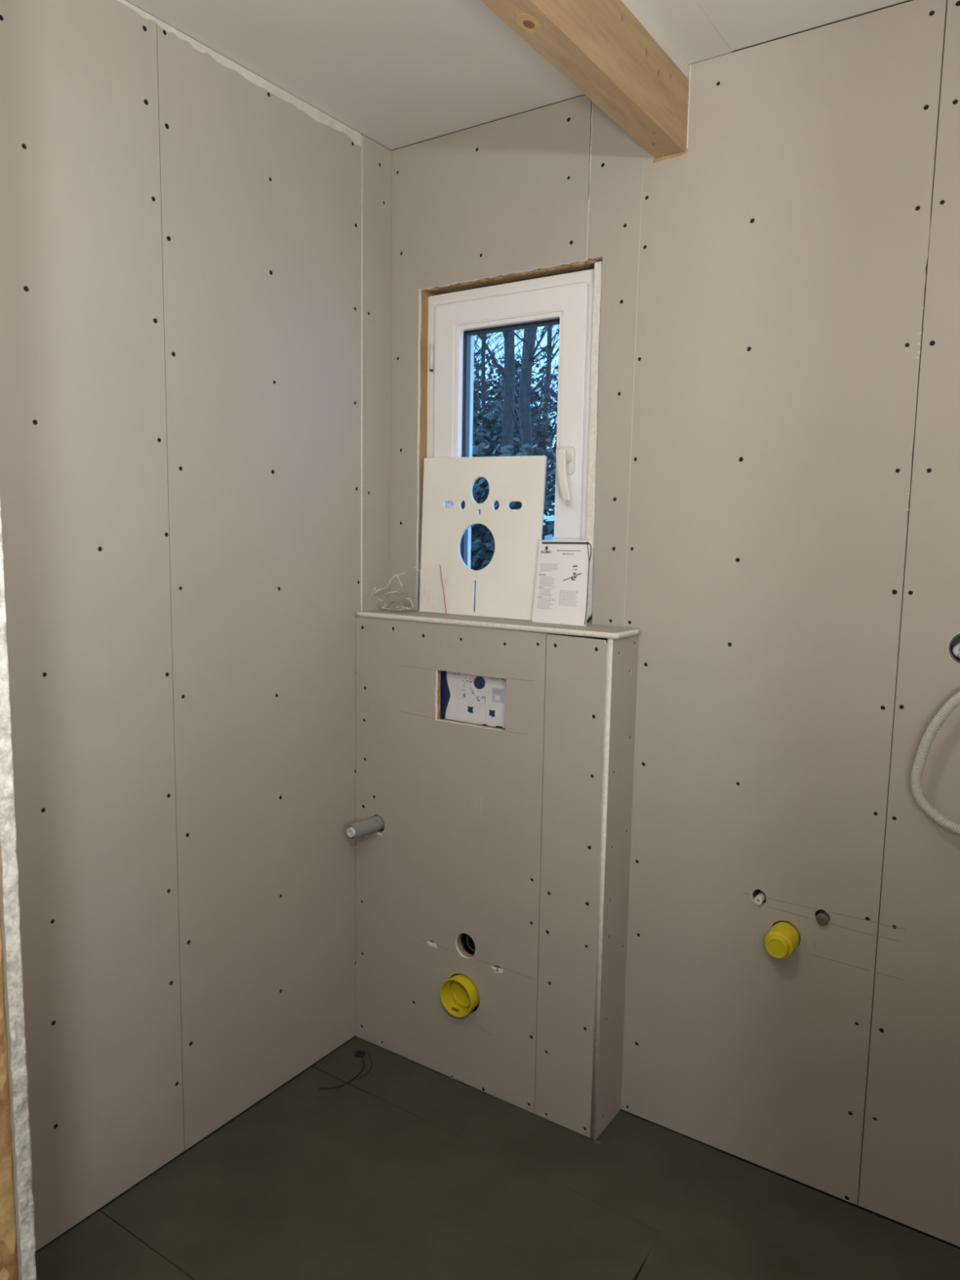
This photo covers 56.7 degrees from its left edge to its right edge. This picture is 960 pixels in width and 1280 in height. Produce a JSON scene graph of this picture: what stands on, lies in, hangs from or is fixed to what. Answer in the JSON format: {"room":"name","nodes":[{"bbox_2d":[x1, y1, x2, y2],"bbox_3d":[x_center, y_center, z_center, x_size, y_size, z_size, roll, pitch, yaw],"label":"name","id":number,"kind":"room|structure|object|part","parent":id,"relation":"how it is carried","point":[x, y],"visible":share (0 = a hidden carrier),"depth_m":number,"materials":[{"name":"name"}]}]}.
{"room":"building under construction","nodes":[
{"label":"building under construction","id":0,"kind":"room"},
{"bbox_2d":[0,500,36,1279],"bbox_3d":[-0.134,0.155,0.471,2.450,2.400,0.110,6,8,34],"label":"door frame","id":1,"kind":"structure","parent":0,"point":[17,1237],"depth_m":0.70,"materials":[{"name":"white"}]},
{"bbox_2d":[0,0,391,1251],"bbox_3d":[-1.487,0.094,0.781,0.154,2.400,4.200,6,8,34],"label":"wall","id":2,"kind":"structure","parent":0,"point":[195,253],"depth_m":1.88,"materials":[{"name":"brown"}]},
{"bbox_2d":[35,1035,959,1279],"bbox_3d":[-0.093,1.465,0.137,3.500,0.120,4.450,6,8,34],"label":"floor","id":3,"kind":"structure","parent":0,"point":[405,1169],"depth_m":1.88,"materials":[{"name":"grey"}]},
{"bbox_2d":[319,1049,372,1088],"bbox_3d":[-0.335,1.130,2.334,0.080,0.019,0.190,4,7,23],"label":"cable","id":4,"kind":"object","parent":3,"relation":"on","point":[360,1053],"visible":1,"depth_m":2.37,"materials":[{"name":"black plastic"}]},
{"bbox_2d":[355,608,640,1144],"bbox_3d":[0.006,0.546,2.263,0.760,1.201,0.167,6,8,34],"label":"toilet cistern boxing","id":5,"kind":"object","parent":3,"relation":"on","point":[515,839],"depth_m":2.17,"materials":[{"name":"paper"}]},
{"bbox_2d":[346,814,384,839],"bbox_3d":[-0.291,0.496,2.364,0.040,0.047,0.150,6,9,37],"label":"pipe","id":6,"kind":"object","parent":5,"relation":"attached to","point":[364,828],"visible":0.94,"depth_m":2.33,"materials":[{"name":"grey plastic"}]},
{"bbox_2d":[372,564,446,614],"bbox_3d":[-0.184,-0.136,2.315,0.235,0.131,0.069,6,8,34],"label":"plastic bag","id":7,"kind":"object","parent":5,"relation":"on","point":[397,594],"visible":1,"depth_m":2.32,"materials":[{"name":"white"}]},
{"bbox_3d":[-0.034,0.900,2.289,0.098,0.098,0.102,6,8,34],"label":"drain cap","id":8,"kind":"part","parent":5,"relation":"part of","materials":[{"name":"yellow plastic"}]},
{"bbox_2d":[466,934,475,951],"bbox_3d":[0.012,0.767,2.310,0.057,0.057,0.086,6,8,34],"label":"socket","id":9,"kind":"object","parent":5,"relation":"attached to","point":[471,944],"visible":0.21,"depth_m":2.29,"materials":[{"name":"grey plastic"}]},
{"bbox_2d":[441,671,506,728],"bbox_3d":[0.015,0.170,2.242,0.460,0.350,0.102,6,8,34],"label":"flush plate opening","id":10,"kind":"object","parent":5,"relation":"attached to","point":[479,700],"visible":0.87,"depth_m":2.20,"materials":[{"name":"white plastic"}]},
{"bbox_2d":[453,672,504,704],"bbox_3d":[-0.006,0.141,2.197,0.153,0.108,0.001,6,8,34],"label":"print","id":11,"kind":"object","parent":10,"relation":"attached to","point":[468,689],"depth_m":2.19,"materials":[{"name":"grey paper"}]},
{"bbox_3d":[-0.001,0.105,2.188,0.031,0.031,0.006,6,8,34],"label":"blue knob","id":12,"kind":"part","parent":10,"relation":"part of","materials":[{"name":"blue plastic"}]},
{"bbox_2d":[419,455,546,620],"bbox_3d":[-0.004,-0.265,2.272,0.377,0.406,0.053,6,8,34],"label":"foam mat","id":13,"kind":"object","parent":5,"relation":"on","point":[505,587],"visible":1,"depth_m":2.25,"materials":[{"name":"white plastic"}]},
{"bbox_2d":[532,540,592,626],"bbox_3d":[0.194,-0.137,2.105,0.146,0.198,0.027,6,8,34],"label":"leaflet","id":14,"kind":"object","parent":5,"relation":"on","point":[560,597],"visible":1,"depth_m":2.10,"materials":[{"name":"white paper"}]},
{"bbox_2d":[537,542,588,608],"bbox_3d":[0.194,-0.152,2.103,0.127,0.160,0.018,6,8,34],"label":"print","id":15,"kind":"object","parent":14,"relation":"attached to","point":[562,567],"depth_m":2.10,"materials":[{"name":"grey paper"}]},
{"bbox_2d":[584,541,591,625],"bbox_3d":[0.251,-0.131,2.065,0.012,0.193,0.026,2,7,7],"label":"cord","id":16,"kind":"object","parent":14,"relation":"hanging from","point":[587,541],"visible":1,"depth_m":2.06,"materials":[{"name":"black plastic"}]},
{"bbox_2d":[125,0,912,151],"bbox_3d":[-0.050,-1.037,-0.165,3.500,0.120,4.450,6,8,34],"label":"ceiling","id":17,"kind":"structure","parent":0,"point":[398,73],"depth_m":1.82,"materials":[{"name":"grey paint"}]},
{"bbox_2d":[480,0,691,163],"bbox_3d":[-0.020,-1.057,1.271,0.078,0.182,1.546,6,8,34],"label":"ceiling beam","id":18,"kind":"structure","parent":17,"relation":"attached to","point":[612,51],"depth_m":1.64,"materials":[{"name":"brown wood"}]},
{"bbox_2d":[389,0,959,1248],"bbox_3d":[0.812,0.047,1.917,2.700,2.500,0.254,6,8,34],"label":"wall","id":19,"kind":"structure","parent":0,"point":[773,498],"depth_m":1.88,"materials":[{"name":"paper"}]},
{"bbox_2d":[426,268,594,624],"bbox_3d":[0.074,-0.469,2.256,0.527,0.841,0.157,6,8,34],"label":"window","id":20,"kind":"structure","parent":19,"relation":"in","point":[566,300],"depth_m":2.18,"materials":[{"name":"white plastic"}]},
{"bbox_3d":[0.196,-0.391,2.100,0.046,0.120,0.022,6,8,34],"label":"handle lever","id":21,"kind":"part","parent":20,"relation":"part of","materials":[{"name":"white plastic"}]},
{"bbox_2d":[753,891,765,905],"bbox_3d":[0.618,0.569,1.963,0.018,0.018,0.038,6,8,34],"label":"plug","id":22,"kind":"object","parent":19,"relation":"attached to","point":[760,897],"visible":0.97,"depth_m":1.95,"materials":[{"name":"white plastic"}]},
{"bbox_2d":[764,920,799,958],"bbox_3d":[0.645,0.645,1.908,0.062,0.062,0.080,6,8,34],"label":"cap","id":23,"kind":"object","parent":19,"relation":"attached to","point":[783,938],"visible":1,"depth_m":1.88,"materials":[{"name":"yellow plastic"}]},
{"bbox_2d":[815,909,830,925],"bbox_3d":[0.730,0.588,1.890,0.025,0.025,0.041,6,8,34],"label":"plug","id":24,"kind":"object","parent":19,"relation":"attached to","point":[823,917],"visible":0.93,"depth_m":1.88,"materials":[{"name":"grey plastic"}]},
{"bbox_2d":[910,691,959,835],"bbox_3d":[0.928,0.213,1.657,0.215,0.325,0.080,1,7,2],"label":"corrugated hose","id":25,"kind":"object","parent":19,"relation":"attached to","point":[947,708],"visible":1,"depth_m":1.68,"materials":[{"name":"grey plastic"}]},
{"bbox_2d":[947,632,959,664],"bbox_3d":[0.931,0.015,1.698,0.066,0.066,0.032,6,8,34],"label":"junction box","id":26,"kind":"object","parent":19,"relation":"attached to","point":[953,646],"visible":1,"depth_m":1.70,"materials":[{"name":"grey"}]},
{"label":"outside","id":27,"kind":"structure","parent":0,"visible":0},
{"bbox_3d":[-0.712,-0.606,12.552,16.000,2.195,15.000,6,8,34],"label":"hillside","id":28,"kind":"object","parent":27,"visible":0},
{"bbox_2d":[471,476,494,570],"bbox_3d":[-0.213,-0.184,6.787,0.905,2.632,0.695,6,8,34],"label":"evergreen shrub","id":29,"kind":"object","parent":28,"relation":"on","point":[482,477],"visible":0.02,"depth_m":6.58,"materials":[{"name":"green plant"}]},
{"bbox_2d":[471,395,521,567],"bbox_3d":[-0.114,-1.208,10.005,1.626,3.058,1.197,6,8,34],"label":"evergreen shrub","id":30,"kind":"object","parent":28,"relation":"on","point":[489,420],"visible":0.07,"depth_m":9.72,"materials":[{"name":"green plant"}]},
{"bbox_2d":[472,331,530,500],"bbox_3d":[-0.178,-3.350,8.344,1.619,8.253,2.357,-4,9,-38],"label":"bare tree","id":31,"kind":"object","parent":28,"relation":"on","point":[486,347],"visible":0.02,"depth_m":8.31,"materials":[{"name":"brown plant"}]},
{"bbox_2d":[472,329,536,457],"bbox_3d":[0.100,-5.784,14.366,2.329,10.181,2.640,-1,7,-18],"label":"bare tree","id":32,"kind":"object","parent":28,"relation":"on","point":[487,335],"visible":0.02,"depth_m":14.51,"materials":[{"name":"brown plant"}]},
{"bbox_2d":[470,435,539,570],"bbox_3d":[0.081,-0.113,6.381,0.986,2.661,0.710,6,8,34],"label":"evergreen shrub","id":33,"kind":"object","parent":28,"relation":"on","point":[475,545],"visible":0.03,"depth_m":6.20,"materials":[{"name":"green plant"}]},
{"bbox_2d":[472,343,541,453],"bbox_3d":[0.231,-3.571,17.330,2.531,4.274,1.926,6,8,34],"label":"evergreen shrub","id":34,"kind":"object","parent":28,"relation":"on","point":[489,364],"visible":0.06,"depth_m":16.83,"materials":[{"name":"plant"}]},
{"bbox_2d":[472,332,556,445],"bbox_3d":[-0.126,-4.738,11.008,2.303,9.683,2.054,0,7,-9],"label":"bare tree","id":35,"kind":"object","parent":28,"relation":"on","point":[491,340],"visible":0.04,"depth_m":11.22,"materials":[{"name":"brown plant"}]},
{"bbox_2d":[472,328,556,449],"bbox_3d":[0.122,-5.505,12.426,2.679,10.492,2.422,6,8,34],"label":"bare tree","id":36,"kind":"object","parent":28,"relation":"on","point":[483,397],"visible":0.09,"depth_m":12.72,"materials":[{"name":"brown plant"}]},
{"bbox_2d":[471,376,558,541],"bbox_3d":[0.402,-1.472,10.619,1.286,3.223,0.951,6,8,34],"label":"evergreen shrub","id":37,"kind":"object","parent":28,"relation":"on","point":[542,446],"visible":0.08,"depth_m":10.40,"materials":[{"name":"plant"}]},
{"bbox_2d":[472,324,558,534],"bbox_3d":[0.616,-3.833,8.955,2.695,8.811,1.852,6,8,34],"label":"bare tree","id":38,"kind":"object","parent":28,"relation":"on","point":[509,348],"visible":0.07,"depth_m":9.29,"materials":[{"name":"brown plant"}]},
{"bbox_2d":[472,324,559,506],"bbox_3d":[0.486,-3.472,8.219,1.876,8.443,2.272,-1,7,-13],"label":"bare tree","id":39,"kind":"object","parent":28,"relation":"on","point":[525,393],"visible":0.16,"depth_m":8.43,"materials":[{"name":"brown plant"}]},
{"bbox_2d":[473,328,558,448],"bbox_3d":[0.848,-6.093,14.992,2.357,10.409,2.533,6,8,34],"label":"bare tree","id":40,"kind":"object","parent":28,"relation":"on","point":[525,331],"visible":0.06,"depth_m":15.20,"materials":[{"name":"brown plant"}]},
{"bbox_2d":[475,324,559,537],"bbox_3d":[0.841,-4.871,11.329,2.364,9.686,1.672,3,7,15],"label":"bare tree","id":41,"kind":"object","parent":28,"relation":"on","point":[545,407],"visible":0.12,"depth_m":11.54,"materials":[{"name":"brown plant"}]},
{"bbox_2d":[476,346,558,542],"bbox_3d":[0.714,-2.414,13.191,1.900,3.830,1.387,6,8,34],"label":"evergreen shrub","id":42,"kind":"object","parent":28,"relation":"on","point":[541,370],"visible":0.06,"depth_m":12.91,"materials":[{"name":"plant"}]},
{"bbox_2d":[481,418,556,568],"bbox_3d":[0.344,-0.113,6.055,0.878,2.782,0.687,6,8,34],"label":"evergreen shrub","id":43,"kind":"object","parent":28,"relation":"on","point":[550,497],"visible":0.07,"depth_m":5.93,"materials":[{"name":"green plant"}]},
{"bbox_2d":[542,513,554,540],"bbox_3d":[0.232,0.516,4.154,0.503,2.315,0.385,6,8,34],"label":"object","id":44,"kind":"object","parent":28,"relation":"on","point":[549,537],"visible":0.02,"depth_m":3.99,"materials":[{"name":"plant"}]}
]}

